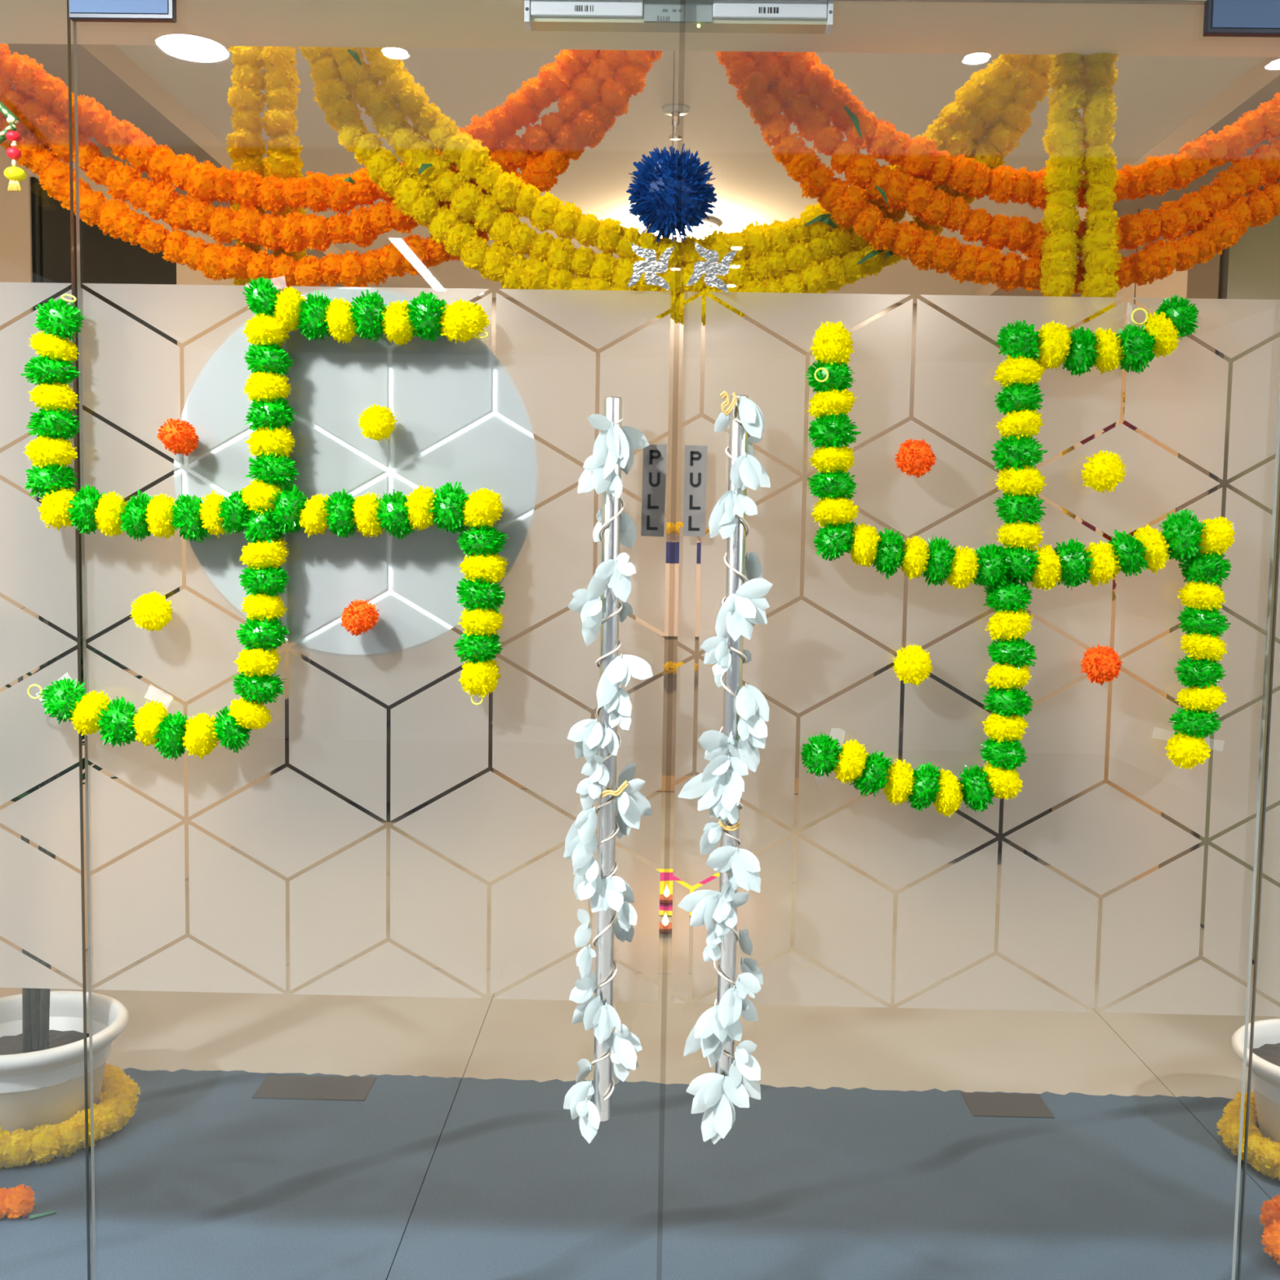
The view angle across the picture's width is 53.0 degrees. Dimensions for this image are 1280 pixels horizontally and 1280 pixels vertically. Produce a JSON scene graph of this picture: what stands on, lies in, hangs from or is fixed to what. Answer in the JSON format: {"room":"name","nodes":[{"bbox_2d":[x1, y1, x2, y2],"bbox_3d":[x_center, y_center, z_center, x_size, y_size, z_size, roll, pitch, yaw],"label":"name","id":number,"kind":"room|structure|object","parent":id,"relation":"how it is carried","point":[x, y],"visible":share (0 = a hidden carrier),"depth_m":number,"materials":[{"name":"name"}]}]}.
{"room":"office entrance lobby","nodes":[
{"label":"office entrance lobby","id":0,"kind":"room"},
{"bbox_2d":[0,145,310,997],"bbox_3d":[-1.949,-0.374,4.929,0.100,2.830,5.072,1,4,1],"label":"wall","id":1,"kind":"structure","parent":0,"point":[15,216],"depth_m":4.45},
{"bbox_2d":[31,177,179,671],"bbox_3d":[-1.889,-0.686,4.634,0.019,1.600,1.168,1,4,1],"label":"door","id":2,"kind":"structure","parent":1,"relation":"in","point":[104,259],"depth_m":4.35,"materials":[{"name":"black glass"}]},
{"bbox_2d":[0,43,380,294],"bbox_3d":[-1.673,-1.740,4.822,0.406,0.080,5.072,1,4,1],"label":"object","id":3,"kind":"structure","parent":1,"relation":"attached to","point":[105,73],"depth_m":3.90,"materials":[{"name":"beige paint"}]},
{"bbox_2d":[0,788,1279,1279],"bbox_3d":[0.013,1.369,1.450,6.400,0.062,12.400,1,4,1],"label":"floor","id":4,"kind":"structure","parent":0,"point":[287,1135],"depth_m":3.07,"materials":[{"name":"grey"}]},
{"bbox_2d":[0,1183,55,1219],"bbox_3d":[-1.339,1.191,2.715,0.194,0.073,0.072,1,4,-5],"label":"flower","id":5,"kind":"object","parent":4,"relation":"on","point":[15,1202],"visible":1,"depth_m":2.70,"materials":[{"name":"orange plant"}]},
{"bbox_2d":[0,1062,140,1169],"bbox_3d":[-1.491,1.145,3.130,0.511,0.102,0.509,1,4,1],"label":"flower garland","id":6,"kind":"object","parent":4,"relation":"on","point":[117,1099],"visible":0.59,"depth_m":2.99},
{"bbox_2d":[0,591,142,1133],"bbox_3d":[-1.390,0.493,3.111,0.735,1.390,0.655,3,5,28],"label":"potted plant","id":7,"kind":"object","parent":4,"relation":"on","point":[42,1041],"visible":0.54,"depth_m":3.08,"materials":[{"name":"white plastic"}]},
{"bbox_2d":[280,634,493,803],"bbox_3d":[-1.332,0.446,6.896,1.000,0.920,0.750,1,4,1],"label":"sofa","id":8,"kind":"object","parent":4,"relation":"on","point":[388,708],"visible":0.06,"depth_m":6.90,"materials":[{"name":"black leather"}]},
{"bbox_2d":[658,912,671,933],"bbox_3d":[0.095,1.050,4.778,0.090,0.074,0.090,1,4,1],"label":"lamp","id":9,"kind":"object","parent":4,"relation":"on","point":[664,925],"visible":0.8,"depth_m":4.77,"materials":[{"name":"brown ceramic"}]},
{"bbox_2d":[656,868,719,915],"bbox_3d":[0.149,1.048,5.359,0.720,0.002,0.720,1,4,1],"label":"rangoli","id":10,"kind":"object","parent":4,"relation":"on","point":[667,877],"visible":0.07,"depth_m":5.46,"materials":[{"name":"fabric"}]},
{"bbox_2d":[659,885,672,904],"bbox_3d":[0.107,1.021,5.166,0.090,0.074,0.090,1,4,1],"label":"lamp","id":11,"kind":"object","parent":10,"relation":"on","point":[664,897],"visible":0.85,"depth_m":5.16,"materials":[{"name":"brown ceramic"}]},
{"bbox_2d":[870,654,1052,861],"bbox_3d":[1.546,0.553,6.252,0.720,0.900,0.750,1,4,1],"label":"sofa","id":12,"kind":"object","parent":4,"relation":"on","point":[1000,837],"visible":0.06,"depth_m":5.90,"materials":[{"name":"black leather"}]},
{"bbox_2d":[1216,1090,1279,1181],"bbox_3d":[1.657,1.202,3.081,0.508,0.099,0.506,1,4,1],"label":"garland","id":13,"kind":"object","parent":4,"relation":"on","point":[1263,1153],"visible":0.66,"depth_m":3.06},
{"bbox_2d":[1231,1018,1279,1143],"bbox_3d":[1.661,1.113,3.075,0.456,0.261,0.456,1,4,1],"label":"plant pot","id":14,"kind":"object","parent":4,"relation":"on","point":[1265,1069],"visible":0.72,"depth_m":3.08,"materials":[{"name":"white ceramic"}]},
{"bbox_2d":[1259,1195,1279,1265],"bbox_3d":[1.335,1.231,2.651,0.109,0.092,0.242,2,4,14],"label":"flower","id":15,"kind":"object","parent":4,"relation":"on","point":[1270,1218],"visible":1,"depth_m":2.64,"materials":[{"name":"orange plant"}]},
{"bbox_2d":[0,0,1279,57],"bbox_3d":[0.073,-1.338,2.160,6.400,0.584,0.234,1,4,1],"label":"header","id":16,"kind":"structure","parent":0,"point":[863,27],"depth_m":2.21,"materials":[{"name":"beige paint"}]},
{"bbox_2d":[0,0,90,1279],"bbox_3d":[-1.451,0.093,2.183,1.003,2.320,0.013,1,4,1],"label":"glass panel","id":17,"kind":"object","parent":16,"relation":"in","point":[42,899],"depth_m":2.19,"materials":[{"name":"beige glass"}]},
{"bbox_2d":[0,101,26,191],"bbox_3d":[-1.030,-0.811,2.058,0.088,0.181,0.032,1,4,1],"label":"hanging ornament","id":18,"kind":"object","parent":17,"relation":"hanging from","point":[15,175],"depth_m":2.05,"materials":[{"name":"multicoloured plant"}]},
{"bbox_2d":[226,45,266,285],"bbox_3d":[-0.792,-0.992,2.591,0.086,0.611,0.084,-3,6,-41],"label":"marigold garland","id":19,"kind":"object","parent":16,"relation":"hanging from","point":[246,147],"visible":0.48,"depth_m":2.56,"materials":[{"name":"yellow plant"}]},
{"bbox_2d":[260,46,308,294],"bbox_3d":[-0.718,-0.988,2.589,0.101,0.601,0.086,1,4,1],"label":"marigold garland","id":20,"kind":"object","parent":16,"relation":"hanging from","point":[282,81],"visible":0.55,"depth_m":2.56,"materials":[{"name":"yellow plant"}]},
{"bbox_2d":[0,43,599,214],"bbox_3d":[-0.722,-1.050,2.515,1.383,0.422,0.095,1,4,1],"label":"marigold garland","id":21,"kind":"object","parent":16,"relation":"hanging from","point":[317,192],"visible":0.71,"depth_m":2.50,"materials":[{"name":"orange plant"}]},
{"bbox_2d":[0,49,626,253],"bbox_3d":[-0.694,-1.009,2.520,1.444,0.491,0.091,1,4,1],"label":"marigold garland","id":22,"kind":"object","parent":16,"relation":"hanging from","point":[362,226],"visible":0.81,"depth_m":2.51,"materials":[{"name":"orange plant"}]},
{"bbox_2d":[0,49,662,288],"bbox_3d":[-0.676,-0.970,2.519,1.480,0.559,0.095,1,4,1],"label":"marigold garland","id":23,"kind":"object","parent":16,"relation":"hanging from","point":[415,255],"visible":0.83,"depth_m":2.51,"materials":[{"name":"orange plant"}]},
{"bbox_2d":[68,0,685,1279],"bbox_3d":[-0.444,0.114,2.131,0.995,2.320,0.084,1,4,1],"label":"door","id":24,"kind":"structure","parent":16,"relation":"in","point":[130,373],"depth_m":2.17,"materials":[{"name":"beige glass"}]},
{"bbox_2d":[129,591,173,631],"bbox_3d":[-0.808,-0.047,2.125,0.068,0.068,0.067,-1,5,-23],"label":"pompom","id":25,"kind":"object","parent":24,"relation":"attached to","point":[151,611],"visible":1,"depth_m":2.11,"materials":[{"name":"yellow paper"}]},
{"bbox_2d":[156,417,199,456],"bbox_3d":[-0.755,-0.332,2.102,0.067,0.061,0.064,3,5,22],"label":"pompom","id":26,"kind":"object","parent":24,"relation":"attached to","point":[180,437],"visible":1,"depth_m":2.09,"materials":[{"name":"orange plastic"}]},
{"bbox_2d":[27,275,489,760],"bbox_3d":[-0.631,-0.191,2.111,0.766,0.797,0.094,1,4,1],"label":"garland","id":27,"kind":"object","parent":24,"relation":"attached to","point":[277,313],"visible":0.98,"depth_m":2.09,"materials":[{"name":"multicoloured"}]},
{"bbox_2d":[20,293,509,705],"bbox_3d":[-0.612,-0.228,2.107,0.800,0.660,0.093,1,4,1],"label":"garland","id":28,"kind":"object","parent":24,"relation":"attached to","point":[451,509],"visible":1,"depth_m":2.09,"materials":[{"name":"multicoloured"}]},
{"bbox_2d":[173,294,534,644],"bbox_3d":[-0.477,-0.280,2.152,0.611,0.611,0.008,1,4,1],"label":"round board","id":29,"kind":"object","parent":24,"relation":"attached to","point":[388,470],"visible":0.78,"depth_m":2.15,"materials":[{"name":"white plastic"}]},
{"bbox_2d":[340,599,379,635],"bbox_3d":[-0.462,-0.037,2.120,0.062,0.061,0.064,-1,5,-23],"label":"pompom","id":30,"kind":"object","parent":24,"relation":"attached to","point":[360,616],"visible":1,"depth_m":2.10,"materials":[{"name":"orange plastic"}]},
{"bbox_2d":[358,403,397,442],"bbox_3d":[-0.429,-0.354,2.096,0.062,0.064,0.065,1,4,-3],"label":"pompom","id":31,"kind":"object","parent":24,"relation":"attached to","point":[377,422],"visible":1,"depth_m":2.08,"materials":[{"name":"yellow plastic"}]},
{"bbox_2d":[563,413,653,1143],"bbox_3d":[-0.050,0.234,2.096,0.144,1.188,0.087,1,4,1],"label":"flower garland","id":32,"kind":"object","parent":24,"relation":"attached to","point":[613,446],"visible":0.98,"depth_m":2.08,"materials":[{"name":"beige plant"}]},
{"bbox_2d":[600,780,629,798],"bbox_3d":[-0.042,0.243,2.082,0.049,0.031,0.007,1,4,1],"label":"tie","id":33,"kind":"object","parent":24,"relation":"attached to","point":[608,792],"visible":1,"depth_m":2.08,"materials":[{"name":"beige fabric"}]},
{"bbox_2d":[626,242,674,291],"bbox_3d":[0.017,-0.609,2.097,0.077,0.077,0.002,1,4,1],"label":"foil symbol","id":34,"kind":"object","parent":24,"relation":"attached to","point":[651,266],"visible":1,"depth_m":2.10,"materials":[{"name":"silver metal"}]},
{"bbox_2d":[640,444,666,536],"bbox_3d":[0.023,-0.247,2.123,0.041,0.152,0.004,1,4,1],"label":"sign","id":35,"kind":"object","parent":24,"relation":"attached to","point":[655,456],"visible":1,"depth_m":2.12,"materials":[{"name":"grey metal"}]},
{"bbox_2d":[297,46,1053,326],"bbox_3d":[0.070,-0.912,2.440,1.493,0.619,0.089,1,4,1],"label":"marigold garland","id":36,"kind":"object","parent":16,"relation":"hanging from","point":[498,263],"visible":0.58,"depth_m":2.43,"materials":[{"name":"yellow plant"}]},
{"bbox_2d":[524,0,833,34],"bbox_3d":[0.063,-1.020,2.103,0.500,0.042,0.049,1,4,1],"label":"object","id":37,"kind":"object","parent":16,"relation":"attached to","point":[743,16],"visible":1,"depth_m":2.08,"materials":[{"name":"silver metal"}]},
{"bbox_2d":[657,8,681,19],"bbox_3d":[0.047,-1.016,2.086,0.041,0.018,0.001,1,4,1],"label":"print","id":38,"kind":"object","parent":37,"relation":"attached to","point":[662,14],"depth_m":2.09,"materials":[{"name":"grey paper"}]},
{"bbox_2d":[328,47,1036,296],"bbox_3d":[0.081,-0.930,2.441,1.416,0.572,0.086,1,4,1],"label":"marigold garland","id":39,"kind":"object","parent":16,"relation":"hanging from","point":[468,201],"visible":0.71,"depth_m":2.43,"materials":[{"name":"yellow plant"}]},
{"bbox_2d":[362,47,1031,267],"bbox_3d":[0.101,-0.958,2.438,1.329,0.514,0.090,1,4,1],"label":"marigold garland","id":40,"kind":"object","parent":16,"relation":"attached to","point":[547,211],"visible":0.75,"depth_m":2.42,"materials":[{"name":"yellow plant"}]},
{"bbox_2d":[662,0,1279,1279],"bbox_3d":[0.547,0.132,2.115,0.986,2.320,0.084,1,4,1],"label":"door","id":41,"kind":"structure","parent":16,"relation":"in","point":[1103,838],"depth_m":2.15,"materials":[{"name":"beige glass"}]},
{"bbox_2d":[683,444,707,536],"bbox_3d":[0.091,-0.246,2.122,0.038,0.150,0.004,1,4,1],"label":"sign","id":42,"kind":"object","parent":41,"relation":"attached to","point":[695,456],"visible":1,"depth_m":2.12,"materials":[{"name":"grey metal"}]},
{"bbox_2d":[685,242,737,293],"bbox_3d":[0.117,-0.607,2.095,0.084,0.084,0.002,1,4,1],"label":"foil symbol","id":43,"kind":"object","parent":41,"relation":"attached to","point":[711,268],"visible":1,"depth_m":2.09,"materials":[{"name":"silver metal"}]},
{"bbox_2d":[677,395,772,1144],"bbox_3d":[0.137,0.220,2.090,0.151,1.223,0.091,1,4,1],"label":"flower garland","id":44,"kind":"object","parent":41,"relation":"attached to","point":[719,788],"visible":0.92,"depth_m":2.08,"materials":[{"name":"beige"}]},
{"bbox_2d":[720,391,737,416],"bbox_3d":[0.140,-0.375,2.033,0.029,0.040,0.007,1,4,1],"label":"tie","id":45,"kind":"object","parent":41,"relation":"attached to","point":[724,393],"visible":1,"depth_m":2.03,"materials":[{"name":"beige fabric"}]},
{"bbox_2d":[717,820,741,831],"bbox_3d":[0.145,0.302,2.084,0.038,0.018,0.007,1,4,1],"label":"tie","id":46,"kind":"object","parent":41,"relation":"attached to","point":[736,825],"visible":1,"depth_m":2.08,"materials":[{"name":"beige fabric"}]},
{"bbox_2d":[891,644,933,686],"bbox_3d":[0.448,0.041,2.108,0.066,0.069,0.069,0,4,-16],"label":"pompom","id":47,"kind":"object","parent":41,"relation":"attached to","point":[912,664],"visible":1,"depth_m":2.09,"materials":[{"name":"yellow plant"}]},
{"bbox_2d":[894,438,937,478],"bbox_3d":[0.448,-0.295,2.085,0.064,0.064,0.066,-1,5,-19],"label":"pompom","id":48,"kind":"object","parent":41,"relation":"attached to","point":[916,458],"visible":1,"depth_m":2.07,"materials":[{"name":"orange plastic"}]},
{"bbox_2d":[800,293,1199,817],"bbox_3d":[0.581,-0.134,2.093,0.619,0.859,0.093,1,4,1],"label":"garland","id":49,"kind":"object","parent":41,"relation":"attached to","point":[1029,354],"visible":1,"depth_m":2.08,"materials":[{"name":"multicoloured"}]},
{"bbox_2d":[805,320,1235,769],"bbox_3d":[0.615,-0.150,2.092,0.701,0.719,0.092,1,4,1],"label":"garland","id":50,"kind":"object","parent":41,"relation":"attached to","point":[1200,546],"visible":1,"depth_m":2.07,"materials":[{"name":"multicoloured"}]},
{"bbox_2d":[1080,644,1122,685],"bbox_3d":[0.757,0.041,2.104,0.063,0.068,0.066,0,5,-18],"label":"pompom","id":51,"kind":"object","parent":41,"relation":"attached to","point":[1100,664],"visible":1,"depth_m":2.09,"materials":[{"name":"orange plastic"}]},
{"bbox_2d":[1080,450,1126,493],"bbox_3d":[0.751,-0.272,2.080,0.071,0.070,0.068,2,4,8],"label":"pompom","id":52,"kind":"object","parent":41,"relation":"attached to","point":[1104,471],"visible":1,"depth_m":2.06,"materials":[{"name":"yellow fabric"}]},
{"bbox_2d":[715,51,1279,293],"bbox_3d":[0.689,-0.906,2.360,1.161,0.544,0.090,1,4,1],"label":"marigold garland","id":53,"kind":"object","parent":16,"relation":"hanging from","point":[849,207],"visible":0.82,"depth_m":2.35,"materials":[{"name":"orange plant"}]},
{"bbox_2d":[747,51,1279,259],"bbox_3d":[0.707,-0.938,2.357,1.090,0.479,0.088,1,4,1],"label":"marigold garland","id":54,"kind":"object","parent":16,"relation":"hanging from","point":[899,188],"visible":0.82,"depth_m":2.35,"materials":[{"name":"orange plant"}]},
{"bbox_2d":[774,51,1279,210],"bbox_3d":[0.728,-0.990,2.354,1.053,0.392,0.084,1,4,1],"label":"marigold garland","id":55,"kind":"object","parent":16,"relation":"hanging from","point":[919,157],"visible":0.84,"depth_m":2.34,"materials":[{"name":"orange plant"}]},
{"bbox_2d":[1038,53,1087,331],"bbox_3d":[0.764,-0.841,2.323,0.080,0.641,0.082,4,5,35],"label":"marigold garland","id":56,"kind":"object","parent":16,"relation":"hanging from","point":[1064,136],"visible":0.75,"depth_m":2.31,"materials":[{"name":"yellow plant"}]},
{"bbox_2d":[1076,52,1122,324],"bbox_3d":[0.830,-0.837,2.320,0.098,0.648,0.081,1,4,1],"label":"marigold garland","id":57,"kind":"object","parent":16,"relation":"hanging from","point":[1099,250],"visible":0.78,"depth_m":2.30,"materials":[{"name":"yellow plant"}]},
{"bbox_2d":[1101,208,1116,601],"bbox_3d":[1.822,-0.893,4.959,0.098,1.513,0.068,1,4,1],"label":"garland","id":58,"kind":"object","parent":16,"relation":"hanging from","point":[1113,425],"visible":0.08,"depth_m":4.98},
{"bbox_2d":[1102,533,1111,541],"bbox_3d":[1.824,-0.393,4.998,0.062,0.061,0.064,18,45,18],"label":"flower","id":59,"kind":"object","parent":58,"relation":"on","point":[1105,535],"depth_m":4.98,"materials":[{"name":"red"}]},
{"bbox_2d":[1102,422,1115,431],"bbox_3d":[1.812,-0.834,4.965,0.060,0.062,0.062,-2,-36,39],"label":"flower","id":60,"kind":"object","parent":58,"relation":"on","point":[1113,425],"depth_m":4.95,"materials":[{"name":"red"}]},
{"bbox_2d":[1111,590,1115,601],"bbox_3d":[1.827,-0.170,5.014,0.061,0.061,0.063,-15,-3,13],"label":"flower","id":61,"kind":"object","parent":58,"relation":"on","point":[1113,597],"depth_m":5.00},
{"bbox_2d":[1112,578,1115,589],"bbox_3d":[1.827,-0.215,5.010,0.061,0.062,0.063,-18,25,11],"label":"flower","id":62,"kind":"object","parent":58,"relation":"on","point":[1113,580],"depth_m":5.00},
{"bbox_2d":[1121,208,1139,537],"bbox_3d":[1.909,-0.892,4.958,0.097,1.511,0.067,1,4,1],"label":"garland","id":63,"kind":"object","parent":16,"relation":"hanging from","point":[1128,424],"visible":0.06,"depth_m":4.95},
{"bbox_2d":[1121,391,1125,402],"bbox_3d":[1.893,-0.936,4.955,0.061,0.062,0.062,-15,-10,9],"label":"flower","id":64,"kind":"object","parent":63,"relation":"on","point":[1123,397],"depth_m":4.96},
{"bbox_2d":[1236,490,1279,1279],"bbox_3d":[1.598,0.148,2.134,1.097,2.320,0.013,1,4,1],"label":"glass panel","id":65,"kind":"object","parent":16,"relation":"in","point":[1266,977],"depth_m":2.17,"materials":[{"name":"clear glass"}]},
{"bbox_2d":[115,44,1265,303],"bbox_3d":[0.185,-1.790,4.835,4.320,0.080,5.172,1,4,1],"label":"ceiling","id":66,"kind":"structure","parent":0,"point":[1155,95],"depth_m":4.15,"materials":[{"name":"beige paint"}]},
{"bbox_2d":[625,50,718,243],"bbox_3d":[0.065,-1.153,2.371,0.173,0.824,0.176,1,4,1],"label":"pompom","id":67,"kind":"object","parent":66,"relation":"hanging from","point":[658,181],"visible":0.99,"depth_m":2.36,"materials":[{"name":"plastic"}]},
{"bbox_2d":[662,102,689,140],"bbox_3d":[0.113,-1.648,4.092,0.090,0.094,0.090,1,4,1],"label":"sprinkler","id":68,"kind":"object","parent":66,"relation":"attached to","point":[667,108],"visible":0.95,"depth_m":4.08,"materials":[{"name":"silver metal"}]},
{"bbox_2d":[649,216,719,241],"bbox_3d":[0.191,-1.758,5.547,0.300,0.090,0.300,1,4,1],"label":"ceiling lamp","id":69,"kind":"object","parent":66,"relation":"attached to","point":[699,232],"visible":0.23,"depth_m":5.46,"materials":[{"name":"white ceramic"}]},
{"bbox_2d":[1060,445,1075,519],"bbox_3d":[1.664,-0.934,4.959,0.096,1.596,0.066,1,4,1],"label":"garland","id":70,"kind":"object","parent":66,"relation":"hanging from","point":[1071,448],"visible":0.03,"depth_m":4.97},
{"bbox_2d":[1060,445,1075,456],"bbox_3d":[1.657,-0.732,4.974,0.063,0.061,0.061,38,35,20],"label":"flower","id":71,"kind":"object","parent":70,"relation":"on","point":[1071,448],"depth_m":4.95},
{"bbox_2d":[1061,509,1075,519],"bbox_3d":[1.664,-0.484,4.994,0.064,0.062,0.062,23,44,2],"label":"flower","id":72,"kind":"object","parent":70,"relation":"on","point":[1065,511],"depth_m":4.97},
{"bbox_2d":[1080,433,1095,531],"bbox_3d":[1.740,-0.935,4.958,0.097,1.591,0.068,1,4,1],"label":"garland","id":73,"kind":"object","parent":66,"relation":"hanging from","point":[1091,437],"visible":0.04,"depth_m":4.97},
{"bbox_2d":[1080,433,1095,444],"bbox_3d":[1.732,-0.784,4.970,0.061,0.063,0.062,25,-15,-3],"label":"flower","id":74,"kind":"object","parent":73,"relation":"on","point":[1091,437],"depth_m":4.95,"materials":[{"name":"red"}]},
{"bbox_2d":[1081,520,1095,531],"bbox_3d":[1.742,-0.437,4.995,0.064,0.062,0.062,21,-33,-32],"label":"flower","id":75,"kind":"object","parent":73,"relation":"on","point":[1084,522],"depth_m":4.98,"materials":[{"name":"red"}]},
{"bbox_2d":[450,297,1036,777],"bbox_3d":[0.205,-0.529,7.473,4.320,2.830,0.100,1,4,1],"label":"wall","id":76,"kind":"structure","parent":0,"point":[676,348],"depth_m":7.39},
{"bbox_2d":[635,532,708,636],"bbox_3d":[0.266,-0.327,7.425,0.576,0.614,0.024,1,4,1],"label":"banner","id":77,"kind":"object","parent":76,"relation":"attached to","point":[672,570],"visible":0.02,"depth_m":7.42,"materials":[{"name":"white"}]},
{"bbox_2d":[493,772,870,795],"bbox_3d":[0.181,0.841,7.519,4.120,0.090,0.015,1,4,1],"label":"baseboard","id":78,"kind":"structure","parent":76,"relation":"attached to","point":[670,780],"depth_m":7.51,"materials":[{"name":"brown wood"}]},
{"bbox_2d":[657,660,713,675],"bbox_3d":[0.242,0.153,7.391,0.680,0.106,0.090,1,4,1],"label":"marigold garland","id":79,"kind":"object","parent":76,"relation":"attached to","point":[668,667],"visible":0.15,"depth_m":7.37,"materials":[{"name":"yellow"}]},
{"bbox_2d":[666,521,709,534],"bbox_3d":[0.234,-0.650,7.332,0.673,0.108,0.092,1,4,1],"label":"marigold garland","id":80,"kind":"object","parent":76,"relation":"attached to","point":[671,528],"visible":0.09,"depth_m":7.32,"materials":[{"name":"yellow"}]},
{"bbox_2d":[1027,233,1188,811],"bbox_3d":[2.269,-0.297,4.860,0.100,2.830,5.072,1,4,1],"label":"wall","id":81,"kind":"structure","parent":0,"point":[1176,282],"depth_m":5.97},
{"bbox_2d":[970,57,1279,297],"bbox_3d":[2.006,-1.673,4.762,0.473,0.080,5.072,1,4,1],"label":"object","id":82,"kind":"structure","parent":81,"relation":"attached to","point":[1261,82],"depth_m":4.08,"materials":[{"name":"beige paint"}]},
{"bbox_2d":[1102,368,1179,879],"bbox_3d":[2.223,-0.171,5.694,0.016,2.450,0.715,1,4,1],"label":"trim","id":83,"kind":"structure","parent":81,"relation":"attached to","point":[1143,433],"depth_m":5.82,"materials":[{"name":"brown wood"}]},
{"bbox_2d":[1159,180,1279,964],"bbox_3d":[2.197,-0.225,4.480,0.030,2.740,1.659,1,4,1],"label":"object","id":84,"kind":"structure","parent":81,"relation":"in","point":[1250,268],"depth_m":4.70,"materials":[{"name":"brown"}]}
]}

